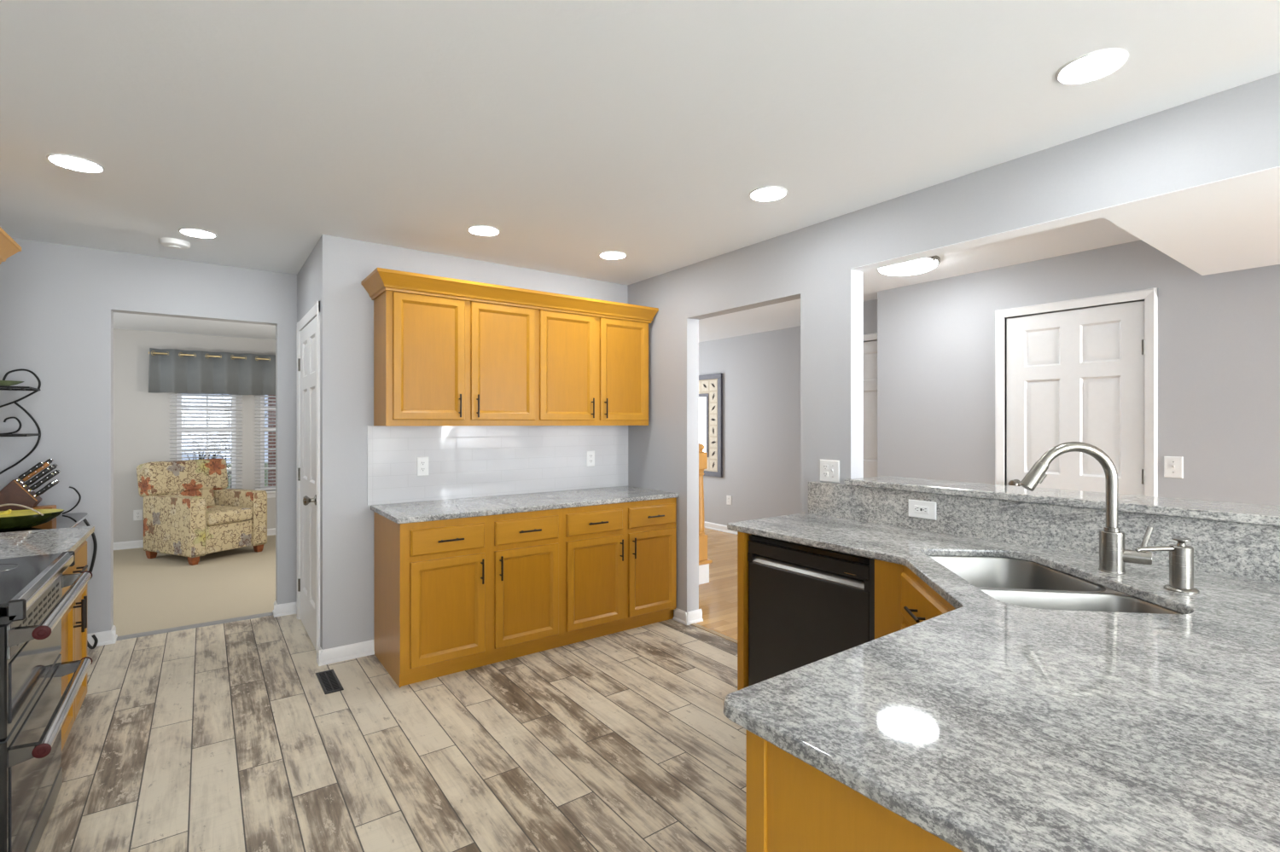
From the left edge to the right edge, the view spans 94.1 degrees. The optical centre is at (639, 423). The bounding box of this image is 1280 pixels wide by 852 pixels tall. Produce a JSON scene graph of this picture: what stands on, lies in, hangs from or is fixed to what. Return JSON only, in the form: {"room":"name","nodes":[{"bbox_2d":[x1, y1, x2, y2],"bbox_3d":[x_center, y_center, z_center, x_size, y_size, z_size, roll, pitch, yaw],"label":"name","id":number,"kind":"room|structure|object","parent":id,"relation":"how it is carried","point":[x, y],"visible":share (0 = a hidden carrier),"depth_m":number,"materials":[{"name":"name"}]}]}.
{"room":"kitchen","nodes":[
{"label":"kitchen","id":0,"kind":"room"},
{"bbox_2d":[0,238,296,634],"bbox_3d":[-2.594,0.150,4.434,3.950,2.500,0.120,0,0,-36],"label":"wall","id":1,"kind":"structure","parent":0,"point":[58,302],"depth_m":3.75,"materials":[{"name":"paint"}]},
{"bbox_2d":[87,600,296,648],"bbox_3d":[-3.373,1.359,3.850,2.005,0.083,0.142,0,0,-36],"label":"baseboard","id":2,"kind":"structure","parent":1,"relation":"attached to","point":[108,637],"depth_m":3.80,"materials":[{"name":"white paint"}]},
{"bbox_2d":[113,328,275,542],"bbox_3d":[-4.030,0.175,5.676,4.800,2.450,3.820,0,0,-36],"label":"wall","id":3,"kind":"structure","parent":0,"point":[142,422],"depth_m":6.75,"materials":[{"name":"paint"}]},
{"bbox_2d":[133,510,142,521],"bbox_3d":[-5.649,1.033,6.703,0.080,0.118,0.009,0,0,-36],"label":"wall outlet","id":4,"kind":"object","parent":3,"relation":"attached to","point":[137,514],"visible":1,"depth_m":6.70,"materials":[{"name":"white plastic"}]},
{"bbox_2d":[113,528,275,550],"bbox_3d":[-5.032,1.359,7.146,4.680,0.083,0.022,0,0,-36],"label":"baseboard","id":5,"kind":"structure","parent":3,"relation":"attached to","point":[130,544],"depth_m":6.67,"materials":[{"name":"white paint"}]},
{"bbox_2d":[176,393,236,488],"bbox_3d":[-5.157,0.115,7.097,0.710,1.630,0.135,0,0,-36],"label":"window","id":6,"kind":"structure","parent":3,"relation":"in","point":[232,398],"depth_m":7.13,"materials":[{"name":"white paint"}]},
{"bbox_2d":[169,394,242,488],"bbox_3d":[-5.119,0.043,7.045,0.690,1.565,0.056,0,0,-36],"label":"window blind","id":7,"kind":"object","parent":6,"relation":"attached to","point":[229,395],"visible":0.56,"depth_m":7.06,"materials":[{"name":"plastic"}]},
{"bbox_2d":[148,351,269,360],"bbox_3d":[-4.713,-0.790,7.299,2.024,0.070,0.152,0,0,-36],"label":"curtain rod","id":8,"kind":"object","parent":3,"relation":"attached to","point":[160,353],"visible":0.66,"depth_m":6.98,"materials":[{"name":"gold metal"}]},
{"bbox_2d":[148,348,275,395],"bbox_3d":[-4.675,-0.592,7.252,2.025,0.502,0.084,0,0,-36],"label":"curtain valance","id":9,"kind":"object","parent":8,"relation":"hanging from","point":[172,372],"visible":0.64,"depth_m":7.00,"materials":[{"name":"grey fabric"}]},
{"bbox_2d":[260,395,275,498],"bbox_3d":[-4.493,0.115,7.582,0.715,1.630,0.135,0,0,-36],"label":"window","id":10,"kind":"structure","parent":3,"relation":"in","point":[270,493],"depth_m":7.44,"materials":[{"name":"white paint"}]},
{"bbox_2d":[255,395,275,490],"bbox_3d":[-4.455,0.043,7.530,0.695,1.565,0.056,0,0,-36],"label":"window blind","id":11,"kind":"object","parent":10,"relation":"attached to","point":[263,489],"visible":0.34,"depth_m":7.38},
{"bbox_2d":[113,312,275,340],"bbox_3d":[-4.074,-1.125,5.736,4.800,0.150,3.730,0,0,-36],"label":"ceiling","id":12,"kind":"structure","parent":0,"point":[121,321],"depth_m":6.43,"materials":[{"name":"white paint"}]},
{"bbox_2d":[226,463,267,488],"bbox_3d":[-11.487,1.800,15.695,28.000,0.200,21.100,0,0,-36],"label":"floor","id":13,"kind":"structure","parent":0,"point":[265,464],"depth_m":18.84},
{"bbox_2d":[181,394,275,488],"bbox_3d":[-6.745,0.436,9.024,2.005,2.537,2.533,0,0,-43],"label":"bare shrub","id":14,"kind":"object","parent":13,"relation":"on","point":[223,401],"visible":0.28,"depth_m":8.95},
{"bbox_2d":[267,395,275,486],"bbox_3d":[-4.333,0.515,11.761,5.200,2.370,0.380,0,0,-36],"label":"brick wall","id":15,"kind":"structure","parent":13,"relation":"on","point":[273,398],"depth_m":10.17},
{"bbox_2d":[296,234,341,650],"bbox_3d":[-2.150,0.150,3.962,0.100,2.500,1.165,0,0,-36],"label":"wall","id":16,"kind":"structure","parent":0,"point":[319,278],"depth_m":3.50,"materials":[{"name":"paint"}]},
{"bbox_2d":[297,316,316,651],"bbox_3d":[-2.200,0.368,3.912,0.107,2.048,0.844,0,0,-36],"label":"door","id":17,"kind":"structure","parent":16,"relation":"in","point":[307,362],"depth_m":3.91,"materials":[{"name":"white paint"}]},
{"bbox_2d":[296,301,319,659],"bbox_3d":[-2.138,0.337,3.943,0.133,2.126,0.966,0,0,-36],"label":"trim","id":18,"kind":"structure","parent":16,"relation":"attached to","point":[314,311],"depth_m":3.52,"materials":[{"name":"white paint"}]},
{"bbox_2d":[35,528,746,851],"bbox_3d":[0.357,1.450,2.306,7.900,0.100,14.500,0,0,-36],"label":"floor","id":19,"kind":"structure","parent":0,"point":[228,737],"depth_m":2.63,"materials":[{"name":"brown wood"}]},
{"bbox_2d":[0,551,92,851],"bbox_3d":[-2.187,0.944,1.779,0.731,0.913,0.785,0,0,-36],"label":"range","id":20,"kind":"object","parent":19,"relation":"on","point":[33,710],"visible":1,"depth_m":1.83,"materials":[{"name":"silver metal"}]},
{"bbox_2d":[0,553,61,608],"bbox_3d":[-2.219,0.497,1.756,0.652,0.013,0.785,0,0,-36],"label":"cooktop","id":21,"kind":"object","parent":20,"relation":"in","point":[19,576],"depth_m":1.94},
{"bbox_2d":[0,368,98,649],"bbox_3d":[-3.523,0.540,3.086,0.986,1.720,0.954,0,0,-36],"label":"rack","id":22,"kind":"object","parent":19,"relation":"on","point":[63,520],"visible":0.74,"depth_m":3.47,"materials":[{"name":"black metal"}]},
{"bbox_2d":[0,380,24,386],"bbox_3d":[-3.660,-0.228,3.375,0.244,0.031,0.122,0,0,-36],"label":"serving dish","id":23,"kind":"object","parent":22,"relation":"on","point":[8,383],"visible":0.87,"depth_m":3.39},
{"bbox_2d":[0,433,40,436],"bbox_3d":[-3.688,0.067,3.312,0.476,0.014,0.212,0,0,-36],"label":"wire shelf","id":24,"kind":"object","parent":22,"relation":"attached to","point":[1,434],"depth_m":3.38,"materials":[{"name":"black metal"}]},
{"bbox_2d":[0,385,40,391],"bbox_3d":[-3.708,-0.202,3.340,0.476,0.020,0.142,0,0,-36],"label":"wire shelf","id":25,"kind":"object","parent":22,"relation":"attached to","point":[2,387],"depth_m":3.44,"materials":[{"name":"black metal"}]},
{"bbox_2d":[0,479,56,520],"bbox_3d":[-3.485,0.430,3.340,0.290,0.238,0.134,0,0,-36],"label":"knife block","id":26,"kind":"object","parent":22,"relation":"on","point":[14,492],"visible":0.59,"depth_m":3.30,"materials":[{"name":"brown wood"}]},
{"bbox_2d":[15,461,44,481],"bbox_3d":[-3.419,0.268,3.340,0.115,0.110,0.017,0,0,-36],"label":"kitchen knife","id":27,"kind":"object","parent":26,"relation":"in","point":[38,465],"visible":1,"depth_m":3.34,"materials":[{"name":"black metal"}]},
{"bbox_2d":[19,461,50,482],"bbox_3d":[-3.425,0.276,3.373,0.126,0.120,0.017,0,0,-36],"label":"tool","id":28,"kind":"object","parent":26,"relation":"in","point":[46,464],"visible":1,"depth_m":3.37,"materials":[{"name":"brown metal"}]},
{"bbox_2d":[22,467,51,488],"bbox_3d":[-3.399,0.303,3.356,0.115,0.110,0.017,0,0,-36],"label":"kitchen knife","id":29,"kind":"object","parent":26,"relation":"in","point":[45,471],"visible":1,"depth_m":3.35,"materials":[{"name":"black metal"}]},
{"bbox_2d":[26,465,54,487],"bbox_3d":[-3.415,0.298,3.387,0.126,0.120,0.017,0,0,-36],"label":"kitchen knife","id":30,"kind":"object","parent":26,"relation":"in","point":[52,467],"visible":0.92,"depth_m":3.41,"materials":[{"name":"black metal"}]},
{"bbox_2d":[27,472,54,492],"bbox_3d":[-3.384,0.331,3.366,0.112,0.106,0.017,0,0,-36],"label":"kitchen knife","id":31,"kind":"object","parent":26,"relation":"in","point":[49,476],"visible":1,"depth_m":3.36,"materials":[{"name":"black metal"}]},
{"bbox_2d":[28,464,57,486],"bbox_3d":[-3.434,0.294,3.419,0.134,0.126,0.017,0,0,-36],"label":"kitchen knife","id":32,"kind":"object","parent":26,"relation":"in","point":[54,465],"visible":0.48,"depth_m":3.44,"materials":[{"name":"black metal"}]},
{"bbox_2d":[33,482,55,497],"bbox_3d":[-3.372,0.373,3.371,0.089,0.086,0.017,0,0,-36],"label":"kitchen knife","id":33,"kind":"object","parent":26,"relation":"in","point":[50,485],"visible":1,"depth_m":3.37,"materials":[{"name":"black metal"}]},
{"bbox_2d":[43,458,53,463],"bbox_3d":[-3.448,0.265,3.406,0.138,0.130,0.017,0,0,-36],"label":"kitchen knife","id":34,"kind":"object","parent":26,"relation":"in","point":[51,460],"visible":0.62,"depth_m":3.43,"materials":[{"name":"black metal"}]},
{"bbox_2d":[0,503,63,531],"bbox_3d":[-3.288,0.477,3.096,0.430,0.142,0.310,0,0,-36],"label":"dish","id":35,"kind":"object","parent":22,"relation":"on","point":[16,520],"visible":1,"depth_m":3.07,"materials":[{"name":"green ceramic"}]},
{"bbox_2d":[0,509,11,515],"bbox_3d":[-3.330,0.479,3.013,0.048,0.068,0.208,0,0,34],"label":"banana","id":36,"kind":"object","parent":35,"relation":"in","point":[8,512],"visible":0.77,"depth_m":3.07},
{"bbox_2d":[0,512,87,533],"bbox_3d":[-3.498,0.554,3.078,0.860,0.008,0.900,0,0,-36],"label":"glass shelf","id":37,"kind":"object","parent":22,"relation":"attached to","point":[64,520],"depth_m":3.31,"materials":[{"name":"glass"}]},
{"bbox_2d":[59,541,88,750],"bbox_3d":[-2.675,0.963,2.383,0.674,0.874,0.750,0,0,-36],"label":"base cabinet","id":38,"kind":"object","parent":19,"relation":"on","point":[74,620],"visible":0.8,"depth_m":2.55,"materials":[{"name":"brown wood"}]},
{"bbox_2d":[0,525,94,558],"bbox_3d":[-2.688,0.510,2.383,0.667,0.030,0.765,0,0,-36],"label":"countertop","id":39,"kind":"structure","parent":38,"relation":"on","point":[14,544],"depth_m":2.50,"materials":[{"name":"grey stone"}]},
{"bbox_2d":[116,611,273,640],"bbox_3d":[-3.046,1.396,4.122,0.862,0.008,0.080,0,0,-36],"label":"trim","id":40,"kind":"structure","parent":19,"relation":"on","point":[261,615],"depth_m":4.08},
{"bbox_2d":[136,458,267,565],"bbox_3d":[-4.661,0.899,6.362,0.955,1.002,0.790,0,0,24],"label":"armchair","id":41,"kind":"object","parent":19,"relation":"on","point":[189,511],"visible":1,"depth_m":6.15,"materials":[{"name":"fabric"}]},
{"bbox_2d":[206,505,252,525],"bbox_3d":[-4.512,0.967,6.296,0.630,0.134,0.466,0,0,24],"label":"seat cushion","id":42,"kind":"object","parent":41,"relation":"on","point":[216,514],"depth_m":6.22,"materials":[{"name":"fabric"}]},
{"bbox_2d":[315,669,343,694],"bbox_3d":[-1.683,1.397,3.226,0.089,0.006,0.315,0,0,-36],"label":"floor vent","id":43,"kind":"object","parent":19,"relation":"in","point":[329,683],"visible":1,"depth_m":3.21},
{"bbox_2d":[373,508,562,687],"bbox_3d":[-1.035,0.963,3.638,0.964,0.874,0.654,0,0,-36],"label":"base cabinet","id":44,"kind":"object","parent":19,"relation":"on","point":[453,596],"visible":0.98,"depth_m":3.37,"materials":[{"name":"brown wood"}]},
{"bbox_2d":[370,486,678,523],"bbox_3d":[-0.680,0.510,3.917,1.905,0.030,0.624,0,0,-36],"label":"countertop","id":45,"kind":"structure","parent":44,"relation":"on","point":[405,513],"depth_m":3.68,"materials":[{"name":"grey stone"}]},
{"bbox_2d":[558,497,676,647],"bbox_3d":[-0.274,0.963,4.195,0.923,0.874,0.654,0,0,-36],"label":"base cabinet","id":46,"kind":"object","parent":19,"relation":"on","point":[619,560],"visible":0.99,"depth_m":3.93,"materials":[{"name":"brown wood"}]},
{"bbox_2d":[698,558,712,584],"bbox_3d":[-0.070,1.000,5.370,0.990,0.800,1.050,0,0,-36],"label":"staircase","id":47,"kind":"structure","parent":19,"relation":"on","point":[703,565],"depth_m":5.20,"materials":[{"name":"white paint"}]},
{"bbox_2d":[698,443,707,561],"bbox_3d":[0.523,0.687,5.253,0.104,1.026,0.104,0,0,-36],"label":"newel post","id":48,"kind":"object","parent":47,"relation":"on","point":[702,456],"visible":0.57,"depth_m":5.21,"materials":[{"name":"brown wood"}]},
{"bbox_2d":[690,622,737,644],"bbox_3d":[0.643,1.398,3.779,0.038,0.004,0.980,0,0,-36],"label":"trim","id":49,"kind":"structure","parent":19,"relation":"on","point":[713,632],"depth_m":3.97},
{"bbox_2d":[737,531,750,690],"bbox_3d":[0.726,0.964,3.062,0.592,0.873,0.040,0,0,-36],"label":"end panel","id":50,"kind":"object","parent":19,"relation":"on","point":[742,538],"visible":0.25,"depth_m":2.88,"materials":[{"name":"brown wood"}]},
{"bbox_2d":[747,534,874,686],"bbox_3d":[0.949,0.966,2.772,0.573,0.868,0.683,0,0,-36],"label":"dishwasher","id":51,"kind":"object","parent":19,"relation":"on","point":[807,605],"visible":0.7,"depth_m":2.62,"materials":[{"name":"black metal"}]},
{"bbox_2d":[746,730,962,851],"bbox_3d":[0.851,0.964,0.923,0.907,0.873,1.005,0,0,-36],"label":"base cabinet","id":52,"kind":"object","parent":19,"relation":"on","point":[793,806],"visible":0.04,"depth_m":0.96,"materials":[{"name":"brown wood"}]},
{"bbox_2d":[874,559,955,639],"bbox_3d":[1.130,0.964,1.834,0.508,0.873,1.667,0,0,1],"label":"base cabinet","id":53,"kind":"object","parent":19,"relation":"on","point":[903,600],"visible":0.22,"depth_m":2.24,"materials":[{"name":"brown wood"}]},
{"bbox_2d":[723,512,1279,851],"bbox_3d":[0.847,0.510,1.757,1.948,0.031,2.435,0,0,-36],"label":"countertop","id":54,"kind":"structure","parent":53,"relation":"on","point":[986,724],"depth_m":1.03,"materials":[{"name":"grey stone"}]},
{"bbox_2d":[929,556,1181,614],"bbox_3d":[1.285,0.622,1.958,0.525,0.191,0.817,0,0,7],"label":"sink","id":55,"kind":"object","parent":54,"relation":"in","point":[1020,583],"visible":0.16,"depth_m":2.03,"materials":[{"name":"silver metal"}]},
{"bbox_2d":[1019,442,1153,574],"bbox_3d":[1.493,0.278,2.008,0.386,0.434,0.092,0,0,16],"label":"kitchen faucet","id":56,"kind":"object","parent":54,"relation":"on","point":[1114,555],"visible":0.99,"depth_m":1.98,"materials":[{"name":"silver metal"}]},
{"bbox_2d":[1134,537,1199,593],"bbox_3d":[1.569,0.418,1.783,0.163,0.154,0.080,0,0,20],"label":"soap dispenser","id":57,"kind":"object","parent":54,"relation":"on","point":[1181,555],"visible":1,"depth_m":1.75,"materials":[{"name":"silver metal"}]},
{"bbox_2d":[341,238,627,645],"bbox_3d":[-0.962,0.150,4.172,2.065,2.500,0.100,0,0,-36],"label":"wall","id":58,"kind":"structure","parent":0,"point":[359,258],"depth_m":3.59,"materials":[{"name":"paint"}]},
{"bbox_2d":[316,640,374,666],"bbox_3d":[-1.750,1.359,3.557,0.312,0.083,0.082,0,0,-36],"label":"baseboard","id":59,"kind":"structure","parent":58,"relation":"attached to","point":[337,654],"depth_m":3.52,"materials":[{"name":"white paint"}]},
{"bbox_2d":[373,290,536,426],"bbox_3d":[-1.133,-0.380,3.747,0.936,0.790,0.364,0,0,-36],"label":"upper cabinet","id":60,"kind":"object","parent":58,"relation":"attached to","point":[439,361],"visible":0.96,"depth_m":3.59,"materials":[{"name":"brown wood"}]},
{"bbox_2d":[361,267,658,323],"bbox_3d":[-0.770,-0.802,3.999,1.952,0.104,0.406,0,0,-36],"label":"crown molding","id":61,"kind":"structure","parent":60,"relation":"attached to","point":[378,282],"depth_m":3.69,"materials":[{"name":"brown wood"}]},
{"bbox_2d":[366,425,628,505],"bbox_3d":[-0.873,0.255,4.170,1.923,0.481,0.010,0,0,-36],"label":"tile backsplash","id":62,"kind":"structure","parent":58,"relation":"attached to","point":[465,462],"depth_m":4.05,"materials":[{"name":"tile"}]},
{"bbox_2d":[416,457,428,476],"bbox_3d":[-1.381,0.272,3.786,0.073,0.118,0.009,0,0,-36],"label":"wall outlet","id":63,"kind":"object","parent":62,"relation":"attached to","point":[421,462],"visible":1,"depth_m":3.78,"materials":[{"name":"white plastic"}]},
{"bbox_2d":[419,460,425,465],"bbox_3d":[-1.379,0.253,3.785,0.033,0.028,0.004,0,0,-36],"label":"receptacle","id":64,"kind":"object","parent":63,"relation":"attached to","point":[421,462],"depth_m":3.78,"materials":[{"name":"white plastic"}]},
{"bbox_2d":[419,467,425,471],"bbox_3d":[-1.379,0.291,3.785,0.033,0.028,0.004,0,0,-36],"label":"receptacle","id":65,"kind":"object","parent":63,"relation":"attached to","point":[421,469],"depth_m":3.78,"materials":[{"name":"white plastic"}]},
{"bbox_2d":[586,450,594,466],"bbox_3d":[-0.373,0.267,4.523,0.073,0.118,0.009,0,0,-36],"label":"wall outlet","id":66,"kind":"object","parent":62,"relation":"attached to","point":[590,455],"visible":1,"depth_m":4.52,"materials":[{"name":"white plastic"}]},
{"bbox_2d":[536,308,648,425],"bbox_3d":[-0.383,-0.380,4.296,0.924,0.790,0.364,0,0,-36],"label":"upper cabinet","id":67,"kind":"object","parent":58,"relation":"attached to","point":[591,370],"visible":0.95,"depth_m":4.14,"materials":[{"name":"brown wood"}]},
{"bbox_2d":[0,0,1279,343],"bbox_3d":[1.158,-1.150,1.839,7.160,0.100,12.800,0,0,-36],"label":"ceiling","id":68,"kind":"structure","parent":0,"point":[577,131],"depth_m":2.10,"materials":[{"name":"white paint"}]},
{"bbox_2d":[46,153,104,173],"bbox_3d":[-2.380,-1.096,2.514,0.180,0.008,0.180,0,0,-36],"label":"recessed light","id":69,"kind":"object","parent":68,"relation":"in","point":[72,162],"visible":1,"depth_m":2.50,"materials":[{"name":"white paint"}]},
{"bbox_2d":[158,237,190,250],"bbox_3d":[-2.808,-1.080,3.596,0.150,0.040,0.150,0,0,-36],"label":"smoke detector","id":70,"kind":"object","parent":68,"relation":"attached to","point":[173,243],"visible":1,"depth_m":3.56,"materials":[{"name":"white plastic"}]},
{"bbox_2d":[168,245,180,249],"bbox_3d":[-2.808,-1.063,3.596,0.060,0.006,0.060,0,0,-36],"label":"grille","id":71,"kind":"object","parent":70,"relation":"attached to","point":[170,247],"depth_m":3.59,"materials":[{"name":"white plastic"}]},
{"bbox_2d":[178,227,216,238],"bbox_3d":[-2.549,-1.096,3.436,0.180,0.008,0.180,0,0,-36],"label":"recessed light","id":72,"kind":"object","parent":68,"relation":"in","point":[198,233],"visible":1,"depth_m":3.42,"materials":[{"name":"white paint"}]},
{"bbox_2d":[180,229,215,238],"bbox_3d":[-2.549,-1.094,3.436,0.161,0.004,0.161,0,0,-36],"label":"diffuser","id":73,"kind":"object","parent":72,"relation":"attached to","point":[194,233],"depth_m":3.43,"materials":[{"name":"white"}]},
{"bbox_2d":[467,225,500,236],"bbox_3d":[-0.888,-1.096,3.390,0.180,0.008,0.180,0,0,-36],"label":"recessed light","id":74,"kind":"object","parent":68,"relation":"in","point":[484,230],"visible":1,"depth_m":3.37,"materials":[{"name":"white paint"}]},
{"bbox_2d":[469,226,498,235],"bbox_3d":[-0.888,-1.094,3.390,0.161,0.004,0.161,0,0,-36],"label":"diffuser","id":75,"kind":"object","parent":74,"relation":"attached to","point":[475,230],"depth_m":3.38,"materials":[{"name":"white"}]},
{"bbox_2d":[599,250,626,259],"bbox_3d":[-0.178,-1.096,3.887,0.180,0.008,0.180,0,0,-36],"label":"recessed light","id":76,"kind":"object","parent":68,"relation":"in","point":[610,254],"visible":1,"depth_m":3.87,"materials":[{"name":"white paint"}]},
{"bbox_2d":[749,186,787,201],"bbox_3d":[0.613,-1.096,2.849,0.180,0.008,0.180,0,0,-36],"label":"recessed light","id":77,"kind":"object","parent":68,"relation":"in","point":[769,193],"visible":1,"depth_m":2.83,"materials":[{"name":"white paint"}]},
{"bbox_2d":[750,188,785,200],"bbox_3d":[0.613,-1.094,2.849,0.161,0.004,0.161,0,0,-36],"label":"diffuser","id":78,"kind":"object","parent":77,"relation":"attached to","point":[758,194],"depth_m":2.84,"materials":[{"name":"white"}]},
{"bbox_2d":[876,256,940,275],"bbox_3d":[1.824,-1.068,4.060,0.400,0.064,0.403,0,0,-36],"label":"flush ceiling light","id":79,"kind":"object","parent":68,"relation":"attached to","point":[922,265],"visible":0.73,"depth_m":3.98,"materials":[{"name":"white glass"}]},
{"bbox_2d":[1055,47,1128,84],"bbox_3d":[1.389,-1.096,1.835,0.180,0.008,0.180,0,0,-36],"label":"recessed light","id":80,"kind":"object","parent":68,"relation":"in","point":[1092,66],"visible":1,"depth_m":1.82,"materials":[{"name":"white paint"}]},
{"bbox_2d":[698,325,800,525],"bbox_3d":[0.041,0.150,6.759,3.050,2.500,3.540,0,0,-36],"label":"wall","id":81,"kind":"structure","parent":0,"point":[760,371],"depth_m":7.23,"materials":[{"name":"paint"}]},
{"bbox_2d":[698,373,722,477],"bbox_3d":[0.776,0.025,8.103,0.034,1.350,0.960,0,0,-36],"label":"framed mirror","id":82,"kind":"object","parent":81,"relation":"attached to","point":[710,386],"visible":0.35,"depth_m":7.86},
{"bbox_2d":[698,396,705,452],"bbox_3d":[0.783,0.025,8.107,0.012,0.770,0.380,0,0,-36],"label":"mirror glass","id":83,"kind":"object","parent":82,"relation":"attached to","point":[701,399],"depth_m":8.01,"materials":[{"name":"white mirror"}]},
{"bbox_2d":[698,380,716,471],"bbox_3d":[0.776,0.025,8.102,0.003,1.179,0.784,0,0,-36],"label":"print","id":84,"kind":"object","parent":82,"relation":"attached to","point":[707,389],"depth_m":7.92},
{"bbox_2d":[704,521,737,535],"bbox_3d":[0.048,1.359,6.733,2.830,0.083,3.290,0,0,-36],"label":"baseboard","id":85,"kind":"structure","parent":81,"relation":"attached to","point":[707,525],"depth_m":7.77,"materials":[{"name":"white paint"}]},
{"bbox_2d":[726,495,731,505],"bbox_3d":[1.139,0.984,7.630,0.009,0.118,0.090,0,0,-36],"label":"wall outlet","id":86,"kind":"object","parent":81,"relation":"attached to","point":[728,497],"visible":1,"depth_m":7.62,"materials":[{"name":"white plastic"}]},
{"bbox_2d":[863,299,877,342],"bbox_3d":[2.208,0.150,5.644,0.630,2.500,1.020,0,0,-36],"label":"wall","id":87,"kind":"structure","parent":0,"point":[870,306],"depth_m":5.31,"materials":[{"name":"paint"}]},
{"bbox_2d":[863,332,877,342],"bbox_3d":[1.992,0.300,5.473,0.116,2.200,0.876,0,0,-36],"label":"trim","id":88,"kind":"structure","parent":87,"relation":"attached to","point":[870,337],"depth_m":5.31,"materials":[{"name":"white paint"}]},
{"bbox_2d":[863,340,877,477],"bbox_3d":[1.974,0.329,5.474,0.048,2.130,0.770,0,0,-36],"label":"door","id":89,"kind":"structure","parent":87,"relation":"in","point":[869,347],"depth_m":5.34,"materials":[{"name":"white paint"}]},
{"bbox_2d":[627,72,1279,616],"bbox_3d":[2.716,0.150,0.987,0.110,2.500,9.585,0,0,-36],"label":"wall","id":90,"kind":"structure","parent":0,"point":[1235,131],"depth_m":3.13,"materials":[{"name":"paint"}]},
{"bbox_2d":[672,608,703,625],"bbox_3d":[0.647,1.359,3.813,0.152,0.083,1.190,0,0,-36],"label":"baseboard","id":91,"kind":"structure","parent":90,"relation":"attached to","point":[684,618],"depth_m":4.19,"materials":[{"name":"white paint"}]},
{"bbox_2d":[820,459,839,482],"bbox_3d":[1.014,0.256,3.202,0.020,0.118,0.124,0,0,-36],"label":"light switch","id":92,"kind":"object","parent":90,"relation":"attached to","point":[829,469],"visible":1,"depth_m":3.20,"materials":[{"name":"white plastic"}]},
{"bbox_2d":[822,465,827,470],"bbox_3d":[1.004,0.236,3.223,0.004,0.028,0.033,0,0,-36],"label":"receptacle","id":93,"kind":"object","parent":92,"relation":"attached to","point":[824,467],"depth_m":3.22,"materials":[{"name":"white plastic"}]},
{"bbox_2d":[822,471,827,477],"bbox_3d":[1.004,0.276,3.223,0.004,0.028,0.033,0,0,-36],"label":"receptacle","id":94,"kind":"object","parent":92,"relation":"attached to","point":[824,474],"depth_m":3.22,"materials":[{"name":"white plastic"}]},
{"bbox_2d":[808,481,1279,583],"bbox_3d":[1.851,0.423,2.056,0.025,0.204,3.092,0,0,-36],"label":"backsplash","id":95,"kind":"structure","parent":90,"relation":"attached to","point":[1250,551],"depth_m":2.33,"materials":[{"name":"stone"}]},
{"bbox_2d":[908,499,936,520],"bbox_3d":[1.308,0.400,2.765,0.010,0.082,0.132,0,0,-36],"label":"wall outlet","id":96,"kind":"object","parent":95,"relation":"attached to","point":[922,509],"visible":1,"depth_m":2.76,"materials":[{"name":"white plastic"}]},
{"bbox_2d":[914,505,928,514],"bbox_3d":[1.307,0.400,2.765,0.005,0.033,0.068,0,0,-36],"label":"receptacle","id":97,"kind":"object","parent":96,"relation":"attached to","point":[919,509],"depth_m":2.76,"materials":[{"name":"white plastic"}]},
{"bbox_2d":[844,476,1279,526],"bbox_3d":[2.041,0.303,2.044,0.352,0.031,2.848,0,0,-36],"label":"raised ledge","id":98,"kind":"object","parent":95,"relation":"on","point":[1211,510],"visible":1,"depth_m":2.29,"materials":[{"name":"grey stone"}]},
{"bbox_2d":[851,165,1279,272],"bbox_3d":[1.987,-0.807,1.984,0.109,0.002,2.853,0,0,-36],"label":"header","id":99,"kind":"structure","parent":90,"relation":"attached to","point":[1272,172],"depth_m":2.30,"materials":[{"name":"white paint"}]},
{"bbox_2d":[877,239,1279,506],"bbox_3d":[4.580,0.150,1.642,0.270,2.500,8.440,0,0,-36],"label":"wall","id":100,"kind":"structure","parent":0,"point":[1218,334],"depth_m":3.63,"materials":[{"name":"paint"}]},
{"bbox_2d":[1006,301,1144,495],"bbox_3d":[2.788,0.329,3.855,0.107,2.130,0.780,0,0,-36],"label":"door","id":101,"kind":"structure","parent":100,"relation":"in","point":[1074,375],"depth_m":3.83,"materials":[{"name":"white paint"}]},
{"bbox_2d":[994,287,1157,496],"bbox_3d":[2.824,0.300,3.893,0.133,2.200,0.888,0,0,-36],"label":"trim","id":102,"kind":"structure","parent":100,"relation":"attached to","point":[1149,296],"depth_m":3.65,"materials":[{"name":"white paint"}]},
{"bbox_2d":[1163,456,1183,478],"bbox_3d":[3.082,0.253,3.443,0.020,0.124,0.084,0,0,-36],"label":"light switch","id":103,"kind":"object","parent":100,"relation":"attached to","point":[1173,466],"visible":1,"depth_m":3.44,"materials":[{"name":"white plastic"}]},
{"bbox_2d":[1103,176,1279,275],"bbox_3d":[4.292,-0.953,0.248,1.560,0.294,6.290,0,0,-36],"label":"ceiling","id":104,"kind":"structure","parent":0,"point":[1237,228],"depth_m":2.44,"materials":[{"name":"white paint"}]},
{"bbox_3d":[-0.946,0.150,-0.959,0.460,2.500,10.770,0,0,-36],"label":"wall","id":105,"kind":"structure","parent":0,"visible":0},
{"bbox_3d":[-2.896,-0.380,2.385,0.364,0.790,0.800,0,0,-36],"label":"upper cabinet","id":106,"kind":"object","parent":105,"relation":"attached to","visible":0},
{"bbox_2d":[0,226,21,264],"bbox_3d":[-2.898,-0.802,2.425,0.384,0.104,0.867,0,0,-36],"label":"crown molding","id":107,"kind":"structure","parent":106,"relation":"attached to","point":[8,247],"depth_m":2.76,"materials":[{"name":"brown wood"}]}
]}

